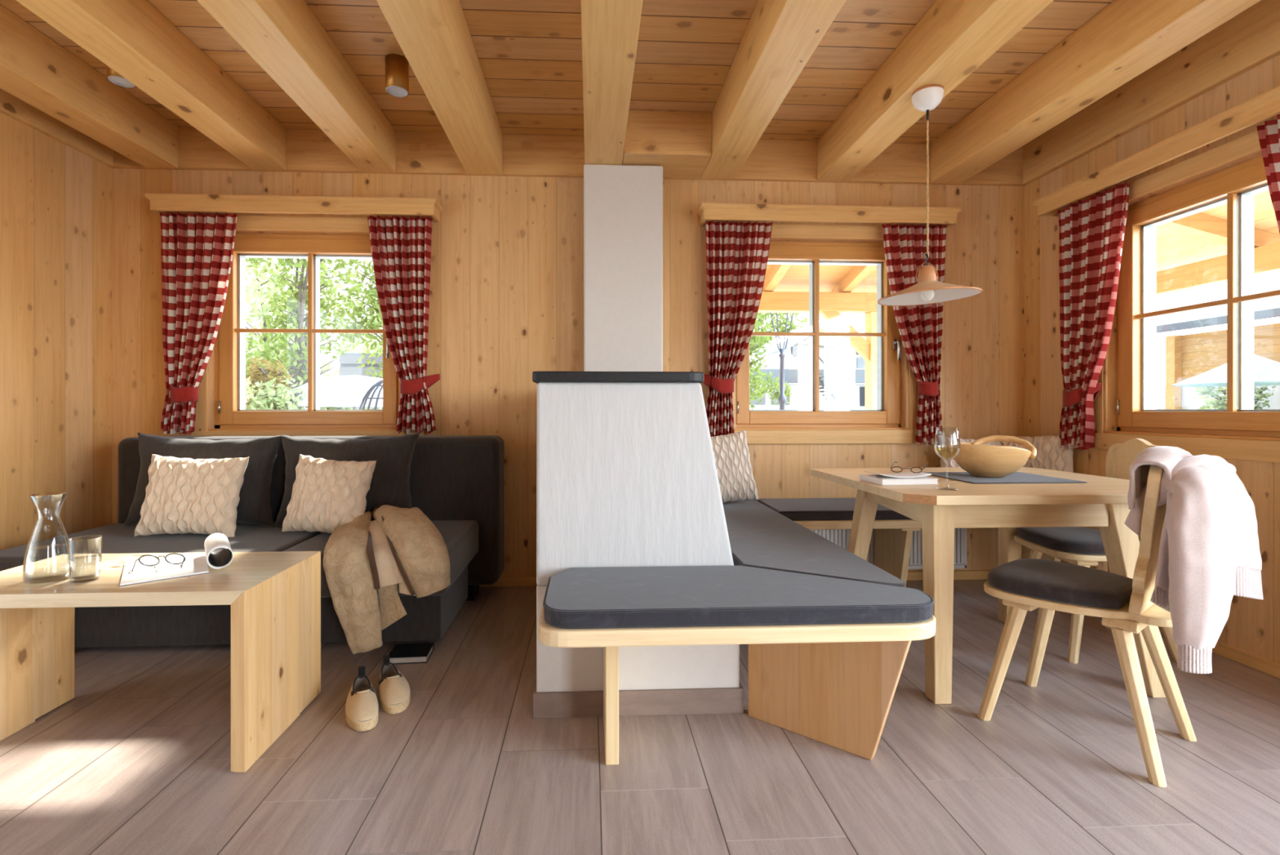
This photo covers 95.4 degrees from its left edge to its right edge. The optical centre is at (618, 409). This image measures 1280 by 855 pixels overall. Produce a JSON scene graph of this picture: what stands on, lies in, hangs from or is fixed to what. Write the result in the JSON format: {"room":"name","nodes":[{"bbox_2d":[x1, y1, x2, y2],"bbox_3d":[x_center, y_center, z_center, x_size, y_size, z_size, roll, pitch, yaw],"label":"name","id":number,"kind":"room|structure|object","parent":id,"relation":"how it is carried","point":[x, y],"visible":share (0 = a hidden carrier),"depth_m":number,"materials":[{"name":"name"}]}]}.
{"room":"traditional dwelling","nodes":[
{"label":"traditional dwelling","id":0,"kind":"room"},
{"bbox_2d":[0,111,111,550],"bbox_3d":[-2.927,-0.292,0.242,0.280,2.690,6.270,0,0,-3],"label":"wall","id":1,"kind":"structure","parent":0,"point":[55,199],"depth_m":3.01,"materials":[{"name":"brown wood"}]},
{"bbox_2d":[0,88,113,165],"bbox_3d":[-2.777,-1.518,0.382,0.035,0.238,5.935,0,0,-3],"label":"trim","id":2,"kind":"structure","parent":1,"relation":"attached to","point":[11,105],"depth_m":2.98,"materials":[{"name":"brown wood"}]},
{"bbox_2d":[111,168,1023,576],"bbox_3d":[-0.208,-0.292,3.654,6.086,2.690,0.280,0,0,-3],"label":"wall","id":3,"kind":"structure","parent":0,"point":[506,293],"depth_m":3.50,"materials":[{"name":"brown wood"}]},
{"bbox_2d":[144,193,442,222],"bbox_3d":[-1.846,-1.161,3.357,1.598,0.088,0.152,0,0,-3],"label":"curtain pelmet","id":4,"kind":"object","parent":3,"relation":"attached to","point":[166,203],"visible":0.98,"depth_m":3.29,"materials":[{"name":"brown wood"}]},
{"bbox_2d":[160,211,237,434],"bbox_3d":[-2.397,-0.492,3.329,0.423,1.262,0.110,0,0,0],"label":"curtain","id":5,"kind":"object","parent":4,"relation":"hanging from","point":[197,250],"visible":1,"depth_m":3.32,"materials":[{"name":"red fabric"}]},
{"bbox_2d":[367,214,439,433],"bbox_3d":[-1.260,-0.492,3.394,0.406,1.262,0.110,0,0,0],"label":"curtain","id":6,"kind":"object","parent":4,"relation":"hanging from","point":[401,246],"visible":1,"depth_m":3.38,"materials":[{"name":"red fabric"}]},
{"bbox_2d":[191,215,406,435],"bbox_3d":[-1.879,-0.465,3.498,1.230,1.345,0.168,0,0,-3],"label":"window","id":7,"kind":"structure","parent":3,"relation":"in","point":[232,418],"depth_m":3.48,"materials":[{"name":"beige wood"}]},
{"bbox_2d":[107,126,1026,186],"bbox_3d":[-0.201,-1.518,3.497,5.486,0.238,0.035,0,0,-3],"label":"trim","id":8,"kind":"structure","parent":3,"relation":"attached to","point":[307,150],"depth_m":3.47,"materials":[{"name":"brown wood"}]},
{"bbox_2d":[622,110,711,177],"bbox_3d":[0.261,-1.517,3.344,0.484,0.236,0.314,0,0,-3],"label":"ceiling beam","id":9,"kind":"structure","parent":3,"relation":"attached to","point":[678,142],"depth_m":3.19,"materials":[{"name":"brown wood"}]},
{"bbox_2d":[479,569,990,586],"bbox_3d":[-0.201,1.026,3.505,5.486,0.055,0.018,0,0,-3],"label":"baseboard","id":10,"kind":"structure","parent":3,"relation":"attached to","point":[957,574],"depth_m":3.60,"materials":[{"name":"brown wood"}]},
{"bbox_2d":[732,223,915,444],"bbox_3d":[1.222,-0.465,3.650,1.230,1.345,0.168,0,0,-3],"label":"window","id":11,"kind":"structure","parent":3,"relation":"in","point":[814,425],"depth_m":3.64,"materials":[{"name":"beige wood"}]},
{"bbox_2d":[697,203,960,228],"bbox_3d":[1.257,-1.161,3.510,1.558,0.088,0.152,0,0,-3],"label":"curtain pelmet","id":12,"kind":"object","parent":3,"relation":"attached to","point":[706,211],"visible":0.98,"depth_m":3.45,"materials":[{"name":"brown wood"}]},
{"bbox_2d":[702,220,772,436],"bbox_3d":[0.700,-0.455,3.487,0.432,1.337,0.110,0,0,-3],"label":"curtain","id":13,"kind":"object","parent":12,"relation":"hanging from","point":[737,254],"visible":0.93,"depth_m":3.48,"materials":[{"name":"red fabric"}]},
{"bbox_2d":[881,223,946,444],"bbox_3d":[1.790,-0.455,3.533,0.396,1.337,0.110,0,0,-7],"label":"curtain","id":14,"kind":"object","parent":12,"relation":"hanging from","point":[920,327],"visible":0.84,"depth_m":3.54,"materials":[{"name":"red fabric"}]},
{"bbox_2d":[0,0,1260,144],"bbox_3d":[-0.055,-1.687,0.533,6.086,0.100,6.570,0,0,-3],"label":"ceiling","id":15,"kind":"structure","parent":0,"point":[529,52],"depth_m":2.71,"materials":[{"name":"brown wood"}]},
{"bbox_2d":[0,4,177,168],"bbox_3d":[-2.490,-1.515,0.395,0.185,0.242,5.934,0,0,-3],"label":"ceiling beam","id":16,"kind":"structure","parent":15,"relation":"attached to","point":[35,69],"depth_m":2.73,"materials":[{"name":"brown wood"}]},
{"bbox_2d":[106,65,136,88],"bbox_3d":[-2.263,-1.563,2.650,0.104,0.147,0.104,0,0,-3],"label":"ceiling spotlight","id":17,"kind":"object","parent":15,"relation":"attached to","point":[112,76],"visible":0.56,"depth_m":2.65,"materials":[{"name":"gold"}]},
{"bbox_2d":[15,0,286,169],"bbox_3d":[-1.885,-1.515,0.425,0.190,0.242,5.934,0,0,-3],"label":"ceiling beam","id":18,"kind":"structure","parent":15,"relation":"attached to","point":[131,37],"depth_m":2.51,"materials":[{"name":"brown wood"}]},
{"bbox_2d":[196,0,395,172],"bbox_3d":[-1.264,-1.515,0.456,0.200,0.242,5.934,0,0,-3],"label":"ceiling beam","id":19,"kind":"structure","parent":15,"relation":"attached to","point":[284,37],"depth_m":2.49,"materials":[{"name":"brown wood"}]},
{"bbox_2d":[385,53,408,97],"bbox_3d":[-1.040,-1.563,2.730,0.104,0.147,0.104,0,0,-3],"label":"ceiling spotlight","id":20,"kind":"object","parent":15,"relation":"attached to","point":[397,66],"visible":1,"depth_m":2.69,"materials":[{"name":"gold metal"}]},
{"bbox_2d":[376,0,502,174],"bbox_3d":[-0.650,-1.515,0.486,0.210,0.242,5.934,0,0,-3],"label":"ceiling beam","id":21,"kind":"structure","parent":15,"relation":"attached to","point":[434,37],"depth_m":2.47,"materials":[{"name":"brown wood"}]},
{"bbox_2d":[581,0,643,164],"bbox_3d":[0.049,-1.515,0.520,0.212,0.242,5.934,0,0,-3],"label":"ceiling beam","id":22,"kind":"structure","parent":15,"relation":"attached to","point":[610,28],"depth_m":2.40,"materials":[{"name":"brown wood"}]},
{"bbox_2d":[701,0,845,178],"bbox_3d":[0.744,-1.515,0.554,0.204,0.242,5.934,0,0,-3],"label":"ceiling beam","id":23,"kind":"structure","parent":15,"relation":"attached to","point":[780,38],"depth_m":2.47,"materials":[{"name":"brown wood"}]},
{"bbox_2d":[817,0,1053,181],"bbox_3d":[1.453,-1.515,0.589,0.200,0.242,5.934,0,0,-3],"label":"ceiling beam","id":24,"kind":"structure","parent":15,"relation":"attached to","point":[953,38],"depth_m":2.49,"materials":[{"name":"brown wood"}]},
{"bbox_2d":[876,84,982,306],"bbox_3d":[1.355,-0.935,2.554,0.408,0.917,0.408,0,0,-3],"label":"pendant lamp","id":25,"kind":"object","parent":24,"relation":"hanging from","point":[928,291],"visible":1,"depth_m":2.54,"materials":[{"name":"ceramic"}]},
{"bbox_2d":[930,0,1261,183],"bbox_3d":[2.159,-1.515,0.624,0.195,0.242,5.934,0,0,-3],"label":"ceiling beam","id":26,"kind":"structure","parent":15,"relation":"attached to","point":[1126,38],"depth_m":2.55,"materials":[{"name":"brown wood"}]},
{"bbox_2d":[0,578,1279,854],"bbox_3d":[-0.055,1.113,0.533,6.086,0.120,6.570,0,0,-3],"label":"floor","id":27,"kind":"structure","parent":0,"point":[138,762],"depth_m":1.72,"materials":[{"name":"beige wood"}]},
{"bbox_2d":[0,551,320,772],"bbox_3d":[-1.550,0.788,1.900,0.914,0.530,0.477,0,0,-3],"label":"coffee table","id":28,"kind":"object","parent":27,"relation":"on","point":[274,597],"visible":0.95,"depth_m":1.87,"materials":[{"name":"brown wood"}]},
{"bbox_2d":[22,491,74,583],"bbox_3d":[-1.758,0.391,1.796,0.114,0.263,0.114,0,0,-3],"label":"carafe","id":29,"kind":"object","parent":28,"relation":"on","point":[61,495],"visible":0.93,"depth_m":1.78,"materials":[{"name":"clear glass"}]},
{"bbox_2d":[67,535,102,582],"bbox_3d":[-1.643,0.458,1.794,0.078,0.128,0.078,0,0,-3],"label":"water glass","id":30,"kind":"object","parent":28,"relation":"on","point":[71,544],"visible":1,"depth_m":1.79,"materials":[{"name":"clear glass"}]},
{"bbox_2d":[119,533,233,586],"bbox_3d":[-1.463,0.484,1.939,0.288,0.078,0.317,0,0,-38],"label":"magazine","id":31,"kind":"object","parent":28,"relation":"on","point":[193,564],"visible":1,"depth_m":1.92,"materials":[{"name":"paper"}]},
{"bbox_2d":[131,552,185,571],"bbox_3d":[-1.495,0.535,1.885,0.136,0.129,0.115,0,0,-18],"label":"eyeglasses","id":32,"kind":"object","parent":31,"relation":"on","point":[166,555],"visible":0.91,"depth_m":1.92,"materials":[{"name":"black metal"}]},
{"bbox_2d":[0,435,503,651],"bbox_3d":[-1.651,0.601,2.877,2.015,0.905,1.010,0,0,-3],"label":"sofa","id":33,"kind":"object","parent":27,"relation":"on","point":[456,481],"visible":0.45,"depth_m":2.76,"materials":[{"name":"grey fabric"}]},
{"bbox_2d":[133,453,248,537],"bbox_3d":[-2.013,0.405,2.752,0.452,0.387,0.210,0,0,-6],"label":"pillow","id":34,"kind":"object","parent":33,"relation":"on","point":[183,495],"visible":0.98,"depth_m":2.70,"materials":[{"name":"beige fabric"}]},
{"bbox_2d":[123,432,283,527],"bbox_3d":[-2.109,0.357,2.970,0.751,0.481,0.211,0,0,-5],"label":"cushion","id":35,"kind":"object","parent":33,"relation":"on","point":[253,507],"visible":0.45,"depth_m":2.93,"materials":[{"name":"grey fabric"}]},
{"bbox_2d":[281,453,376,533],"bbox_3d":[-1.382,0.410,2.780,0.428,0.389,0.210,0,0,5],"label":"pillow","id":36,"kind":"object","parent":33,"relation":"on","point":[326,495],"visible":0.94,"depth_m":2.72,"materials":[{"name":"beige fabric"}]},
{"bbox_2d":[273,431,420,527],"bbox_3d":[-1.398,0.357,3.005,0.730,0.480,0.208,0,0,-1],"label":"cushion","id":37,"kind":"object","parent":33,"relation":"on","point":[390,480],"visible":0.53,"depth_m":2.96,"materials":[{"name":"grey fabric"}]},
{"bbox_2d":[323,504,450,653],"bbox_3d":[-1.059,0.710,2.603,0.468,0.545,0.822,0,0,-26],"label":"jacket","id":38,"kind":"object","parent":33,"relation":"on","point":[403,547],"visible":0.99,"depth_m":2.33,"materials":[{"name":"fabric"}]},
{"bbox_2d":[345,665,378,730],"bbox_3d":[-0.897,1.001,2.029,0.104,0.104,0.287,0,0,-27],"label":"shoe","id":39,"kind":"object","parent":27,"relation":"on","point":[362,707],"visible":1,"depth_m":1.97,"materials":[{"name":"fabric"}]},
{"bbox_2d":[378,653,410,714],"bbox_3d":[-0.828,1.001,2.142,0.104,0.104,0.287,0,0,-29],"label":"shoe","id":40,"kind":"object","parent":27,"relation":"on","point":[394,693],"visible":1,"depth_m":2.08,"materials":[{"name":"fabric"}]},
{"bbox_2d":[388,642,434,663],"bbox_3d":[-0.887,1.038,2.486,0.164,0.029,0.138,0,0,-6],"label":"book","id":41,"kind":"object","parent":27,"relation":"on","point":[406,653],"visible":0.89,"depth_m":2.46,"materials":[{"name":"black paper"}]},
{"bbox_2d":[532,164,743,718],"bbox_3d":[0.030,-0.170,2.762,0.732,2.446,1.524,0,0,-3],"label":"stove","id":42,"kind":"object","parent":27,"relation":"on","point":[627,474],"visible":0.87,"depth_m":2.02,"materials":[{"name":"white paint"}]},
{"bbox_2d":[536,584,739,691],"bbox_3d":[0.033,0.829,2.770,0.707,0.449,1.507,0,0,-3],"label":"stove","id":43,"kind":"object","parent":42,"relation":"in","point":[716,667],"depth_m":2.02,"materials":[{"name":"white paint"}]},
{"bbox_2d":[537,519,1060,764],"bbox_3d":[1.147,0.821,2.584,2.835,0.465,1.950,0,0,-3],"label":"bench","id":44,"kind":"object","parent":27,"relation":"on","point":[835,685],"visible":0.45,"depth_m":1.77,"materials":[{"name":"brown wood"}]},
{"bbox_2d":[542,564,934,628],"bbox_3d":[0.339,0.561,1.794,1.119,0.051,0.432,0,0,-3],"label":"bench cushion","id":45,"kind":"object","parent":44,"relation":"on","point":[670,596],"visible":1,"depth_m":1.64,"materials":[{"name":"fabric"}]},
{"bbox_2d":[722,498,906,586],"bbox_3d":[0.627,0.561,2.647,0.459,0.051,1.738,0,0,-3],"label":"bench cushion","id":46,"kind":"object","parent":44,"relation":"on","point":[760,536],"visible":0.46,"depth_m":2.23,"materials":[{"name":"grey fabric"}]},
{"bbox_2d":[711,430,759,502],"bbox_3d":[0.607,0.336,3.354,0.381,0.440,0.201,0,0,-12],"label":"pillow","id":47,"kind":"object","parent":46,"relation":"on","point":[736,481],"visible":0.62,"depth_m":3.30,"materials":[{"name":"beige fabric"}]},
{"bbox_2d":[755,497,911,519],"bbox_3d":[1.675,0.561,3.344,1.693,0.051,0.451,0,0,-3],"label":"bench cushion","id":48,"kind":"object","parent":44,"relation":"on","point":[794,508],"visible":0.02,"depth_m":3.15,"materials":[{"name":"grey fabric"}]},
{"bbox_2d":[937,435,1002,466],"bbox_3d":[2.113,0.349,3.457,0.441,0.393,0.187,0,0,-5],"label":"pillow","id":49,"kind":"object","parent":48,"relation":"on","point":[944,449],"visible":0.16,"depth_m":3.45,"materials":[{"name":"beige fabric"}]},
{"bbox_2d":[1000,434,1073,472],"bbox_3d":[2.397,0.337,3.341,0.381,0.420,0.184,0,0,43],"label":"pillow","id":50,"kind":"object","parent":48,"relation":"on","point":[1050,453],"visible":0.38,"depth_m":3.26,"materials":[{"name":"beige fabric"}]},
{"bbox_2d":[810,528,966,568],"bbox_3d":[1.486,0.844,3.537,1.255,0.418,0.060,0,0,-3],"label":"radiator","id":51,"kind":"object","parent":27,"relation":"on","point":[841,537],"visible":0.09,"depth_m":3.52,"materials":[{"name":"white metal"}]},
{"bbox_2d":[810,466,1165,703],"bbox_3d":[1.556,0.673,2.494,1.162,0.760,0.970,0,0,-3],"label":"dining table","id":52,"kind":"object","parent":27,"relation":"on","point":[1101,501],"visible":0.62,"depth_m":2.10,"materials":[{"name":"brown wood"}]},
{"bbox_2d":[859,474,938,484],"bbox_3d":[1.131,0.281,2.358,0.236,0.022,0.166,0,0,-7],"label":"paperback","id":53,"kind":"object","parent":52,"relation":"on","point":[875,478],"visible":0.88,"depth_m":2.29,"materials":[{"name":"paper"}]},
{"bbox_2d":[864,470,931,477],"bbox_3d":[1.130,0.262,2.368,0.201,0.017,0.150,0,0,-3],"label":"magazine","id":54,"kind":"object","parent":53,"relation":"on","point":[908,473],"visible":0.95,"depth_m":2.35,"materials":[{"name":"paper"}]},
{"bbox_2d":[889,461,928,472],"bbox_3d":[1.143,0.228,2.292,0.123,0.053,0.141,0,0,17],"label":"glasses","id":55,"kind":"object","parent":54,"relation":"on","point":[891,467],"visible":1,"depth_m":2.35,"materials":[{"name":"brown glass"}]},
{"bbox_2d":[933,426,960,489],"bbox_3d":[1.212,0.178,2.150,0.086,0.227,0.086,0,0,-3],"label":"wine glass","id":56,"kind":"object","parent":52,"relation":"on","point":[936,427],"visible":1,"depth_m":2.15,"materials":[{"name":"clear glass"}]},
{"bbox_2d":[921,471,1087,483],"bbox_3d":[1.631,0.290,2.511,0.465,0.004,0.385,0,0,-3],"label":"placemat","id":57,"kind":"object","parent":52,"relation":"on","point":[1016,477],"visible":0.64,"depth_m":2.43,"materials":[{"name":"grey fabric"}]},
{"bbox_2d":[947,435,1036,477],"bbox_3d":[1.609,0.200,2.513,0.350,0.173,0.265,0,0,0],"label":"wooden bowl","id":58,"kind":"object","parent":57,"relation":"on","point":[978,459],"visible":1,"depth_m":2.44,"materials":[{"name":"wood"}]},
{"bbox_2d":[977,464,1196,786],"bbox_3d":[1.546,0.591,1.928,0.446,0.925,0.523,0,0,-36],"label":"dining chair","id":59,"kind":"object","parent":27,"relation":"on","point":[1123,603],"visible":0.8,"depth_m":1.84,"materials":[{"name":"brown wood"}]},
{"bbox_2d":[987,558,1133,608],"bbox_3d":[1.506,0.577,1.981,0.416,0.056,0.372,0,0,-36],"label":"seat cushion","id":60,"kind":"object","parent":59,"relation":"on","point":[1043,582],"depth_m":1.89,"materials":[{"name":"grey fabric"}]},
{"bbox_2d":[1124,445,1263,673],"bbox_3d":[1.705,0.406,1.743,0.588,0.594,0.244,0,0,-36],"label":"sweater","id":61,"kind":"object","parent":59,"relation":"on","point":[1209,553],"visible":0.97,"depth_m":1.56,"materials":[{"name":"fabric"}]},
{"bbox_2d":[1013,438,1177,663],"bbox_3d":[2.135,0.591,2.627,0.523,0.925,0.446,0,0,3],"label":"dining chair","id":62,"kind":"object","parent":27,"relation":"on","point":[1082,546],"visible":0.48,"depth_m":2.56,"materials":[{"name":"brown wood"}]},
{"bbox_2d":[1017,526,1139,554],"bbox_3d":[2.069,0.577,2.631,0.372,0.056,0.416,0,0,3],"label":"seat cushion","id":63,"kind":"object","parent":62,"relation":"on","point":[1051,540],"depth_m":2.55,"materials":[{"name":"grey fabric"}]},
{"bbox_2d":[1023,54,1279,662],"bbox_3d":[2.832,-0.292,0.525,0.280,2.690,6.270,0,0,-3],"label":"wall","id":64,"kind":"structure","parent":0,"point":[1252,625],"depth_m":3.07,"materials":[{"name":"brown wood"}]},
{"bbox_2d":[1022,0,1279,184],"bbox_3d":[2.668,-1.518,0.649,0.035,0.238,5.935,0,0,-3],"label":"ceiling beam","id":65,"kind":"structure","parent":64,"relation":"attached to","point":[1251,38],"depth_m":2.72,"materials":[{"name":"brown wood"}]},
{"bbox_2d":[1032,85,1279,216],"bbox_3d":[2.516,-1.161,2.546,0.152,0.088,1.668,0,0,-3],"label":"curtain pelmet","id":66,"kind":"object","parent":64,"relation":"attached to","point":[1266,105],"visible":0.97,"depth_m":2.59,"materials":[{"name":"brown wood"}]},
{"bbox_2d":[1057,181,1129,449],"bbox_3d":[2.499,-0.455,3.069,0.110,1.337,0.414,0,0,-6],"label":"curtain","id":67,"kind":"object","parent":66,"relation":"hanging from","point":[1091,230],"visible":1,"depth_m":3.09,"materials":[{"name":"red fabric"}]},
{"bbox_2d":[1256,114,1279,233],"bbox_3d":[2.543,-0.455,2.087,0.110,1.337,0.441,0,0,-3],"label":"curtain","id":68,"kind":"object","parent":66,"relation":"hanging from","point":[1268,134],"visible":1,"depth_m":2.25,"materials":[{"name":"red fabric"}]},
{"bbox_2d":[1091,129,1279,462],"bbox_3d":[2.658,-0.465,2.556,0.168,1.345,1.230,0,0,-3],"label":"window","id":69,"kind":"structure","parent":64,"relation":"in","point":[1236,186],"depth_m":2.65,"materials":[{"name":"brown wood"}]},
{"bbox_2d":[1158,626,1279,678],"bbox_3d":[2.585,1.026,2.511,0.018,0.055,2.242,0,0,-3],"label":"baseboard","id":70,"kind":"structure","parent":64,"relation":"attached to","point":[1270,667],"depth_m":2.39,"materials":[{"name":"brown wood"}]},
{"label":"outside","id":71,"kind":"structure","parent":0,"visible":0},
{"bbox_3d":[-0.491,1.263,9.988,120.000,0.180,140.000,0,0,-3],"label":"ground","id":72,"kind":"structure","parent":71,"visible":0},
{"bbox_2d":[245,355,294,409],"bbox_3d":[-5.019,0.215,8.338,1.000,1.934,1.656,0,0,-3],"label":"bush","id":73,"kind":"object","parent":72,"relation":"on","point":[257,371],"visible":0.16,"depth_m":8.22,"materials":[{"name":"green plant"}]},
{"bbox_2d":[245,376,333,409],"bbox_3d":[-4.268,0.385,7.220,1.468,1.594,1.560,0,0,-3],"label":"bush","id":74,"kind":"object","parent":72,"relation":"on","point":[277,399],"visible":0.32,"depth_m":7.14,"materials":[{"name":"green plant"}]},
{"bbox_2d":[245,257,350,409],"bbox_3d":[-5.361,-1.289,9.637,2.096,4.949,2.164,0,0,-3],"label":"tree","id":75,"kind":"object","parent":72,"relation":"on","point":[300,368],"visible":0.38,"depth_m":9.50,"materials":[{"name":"green plant"}]},
{"bbox_2d":[245,257,373,391],"bbox_3d":[-8.922,-2.404,15.483,4.910,7.167,4.986,0,0,43],"label":"tree","id":76,"kind":"object","parent":72,"relation":"on","point":[264,306],"visible":0.14,"depth_m":14.57,"materials":[{"name":"green plant"}]},
{"bbox_2d":[280,258,382,377],"bbox_3d":[-3.880,-1.535,11.037,2.466,5.431,4.062,0,0,26],"label":"tree","id":77,"kind":"object","parent":72,"relation":"on","point":[357,311],"visible":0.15,"depth_m":10.67,"materials":[{"name":"green plant"}]},
{"bbox_2d":[291,374,382,409],"bbox_3d":[-3.732,0.338,8.227,1.916,1.670,1.916,0,0,-3],"label":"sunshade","id":78,"kind":"object","parent":72,"relation":"on","point":[341,391],"visible":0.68,"depth_m":7.51,"materials":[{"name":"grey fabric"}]},
{"bbox_2d":[320,376,382,409],"bbox_3d":[-4.272,0.329,9.312,1.558,1.706,1.723,0,0,-3],"label":"bush","id":79,"kind":"object","parent":72,"relation":"on","point":[322,408],"visible":0.02,"depth_m":9.39,"materials":[{"name":"green plant"}]},
{"bbox_2d":[321,258,382,373],"bbox_3d":[-9.231,-3.113,23.654,6.809,9.355,6.554,0,0,14],"label":"tree","id":80,"kind":"object","parent":72,"relation":"on","point":[340,285],"visible":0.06,"depth_m":22.18,"materials":[{"name":"green plant"}]},
{"bbox_2d":[339,352,382,409],"bbox_3d":[-4.833,-0.037,13.529,2.623,2.420,1.500,0,0,-3],"label":"shed","id":81,"kind":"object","parent":72,"relation":"on","point":[348,362],"visible":0.08,"depth_m":12.74,"materials":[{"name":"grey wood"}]},
{"bbox_2d":[359,379,382,409],"bbox_3d":[-2.518,0.413,6.399,0.725,1.521,0.429,0,0,-3],"label":"wicker chair","id":82,"kind":"object","parent":72,"relation":"on","point":[379,383],"visible":0.13,"depth_m":6.30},
{"bbox_2d":[749,312,791,409],"bbox_3d":[2.931,-1.239,15.314,2.698,4.845,3.980,0,0,24],"label":"tree","id":83,"kind":"object","parent":72,"relation":"on","point":[756,381],"visible":0.12,"depth_m":15.52,"materials":[{"name":"green plant"}]},
{"bbox_2d":[749,312,807,361],"bbox_3d":[9.642,-3.871,41.037,7.278,10.098,9.381,0,0,-22],"label":"tree","id":84,"kind":"object","parent":72,"relation":"on","point":[793,326],"visible":0.07,"depth_m":40.71,"materials":[{"name":"green plant"}]},
{"bbox_2d":[770,312,793,409],"bbox_3d":[2.276,-0.267,8.121,0.376,2.880,0.375,0,0,-30],"label":"street lamp","id":85,"kind":"object","parent":72,"relation":"on","point":[782,398],"visible":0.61,"depth_m":8.10,"materials":[{"name":"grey metal"}]},
{"bbox_2d":[749,313,865,409],"bbox_3d":[8.817,-1.445,27.466,9.967,5.597,12.000,0,0,-3],"label":"building","id":86,"kind":"structure","parent":72,"relation":"on","point":[842,368],"depth_m":24.39,"materials":[{"name":"grey paint"}]},
{"bbox_2d":[757,190,1279,409],"bbox_3d":[2.790,-0.332,4.342,4.600,3.010,3.800,0,0,-3],"label":"porch","id":87,"kind":"object","parent":72,"relation":"on","point":[1192,250],"visible":0.18,"depth_m":5.03,"materials":[{"name":"brown wood"}]},
{"bbox_2d":[1156,272,1279,408],"bbox_3d":[17.863,-1.662,11.891,7.150,5.670,16.000,0,0,-3],"label":"house","id":88,"kind":"structure","parent":72,"relation":"on","point":[1190,355],"depth_m":15.50,"materials":[{"name":"white paint"}]},
{"bbox_2d":[1171,354,1279,386],"bbox_3d":[11.015,0.094,10.153,1.856,2.159,1.856,0,0,20],"label":"parasol","id":89,"kind":"object","parent":72,"relation":"on","point":[1266,371],"visible":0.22,"depth_m":9.96,"materials":[{"name":"grey fabric"}]},
{"bbox_2d":[1193,385,1275,408],"bbox_3d":[13.790,0.203,13.128,1.849,1.952,1.497,0,0,-23],"label":"bush","id":90,"kind":"object","parent":72,"relation":"on","point":[1222,400],"visible":0.22,"depth_m":13.14,"materials":[{"name":"green plant"}]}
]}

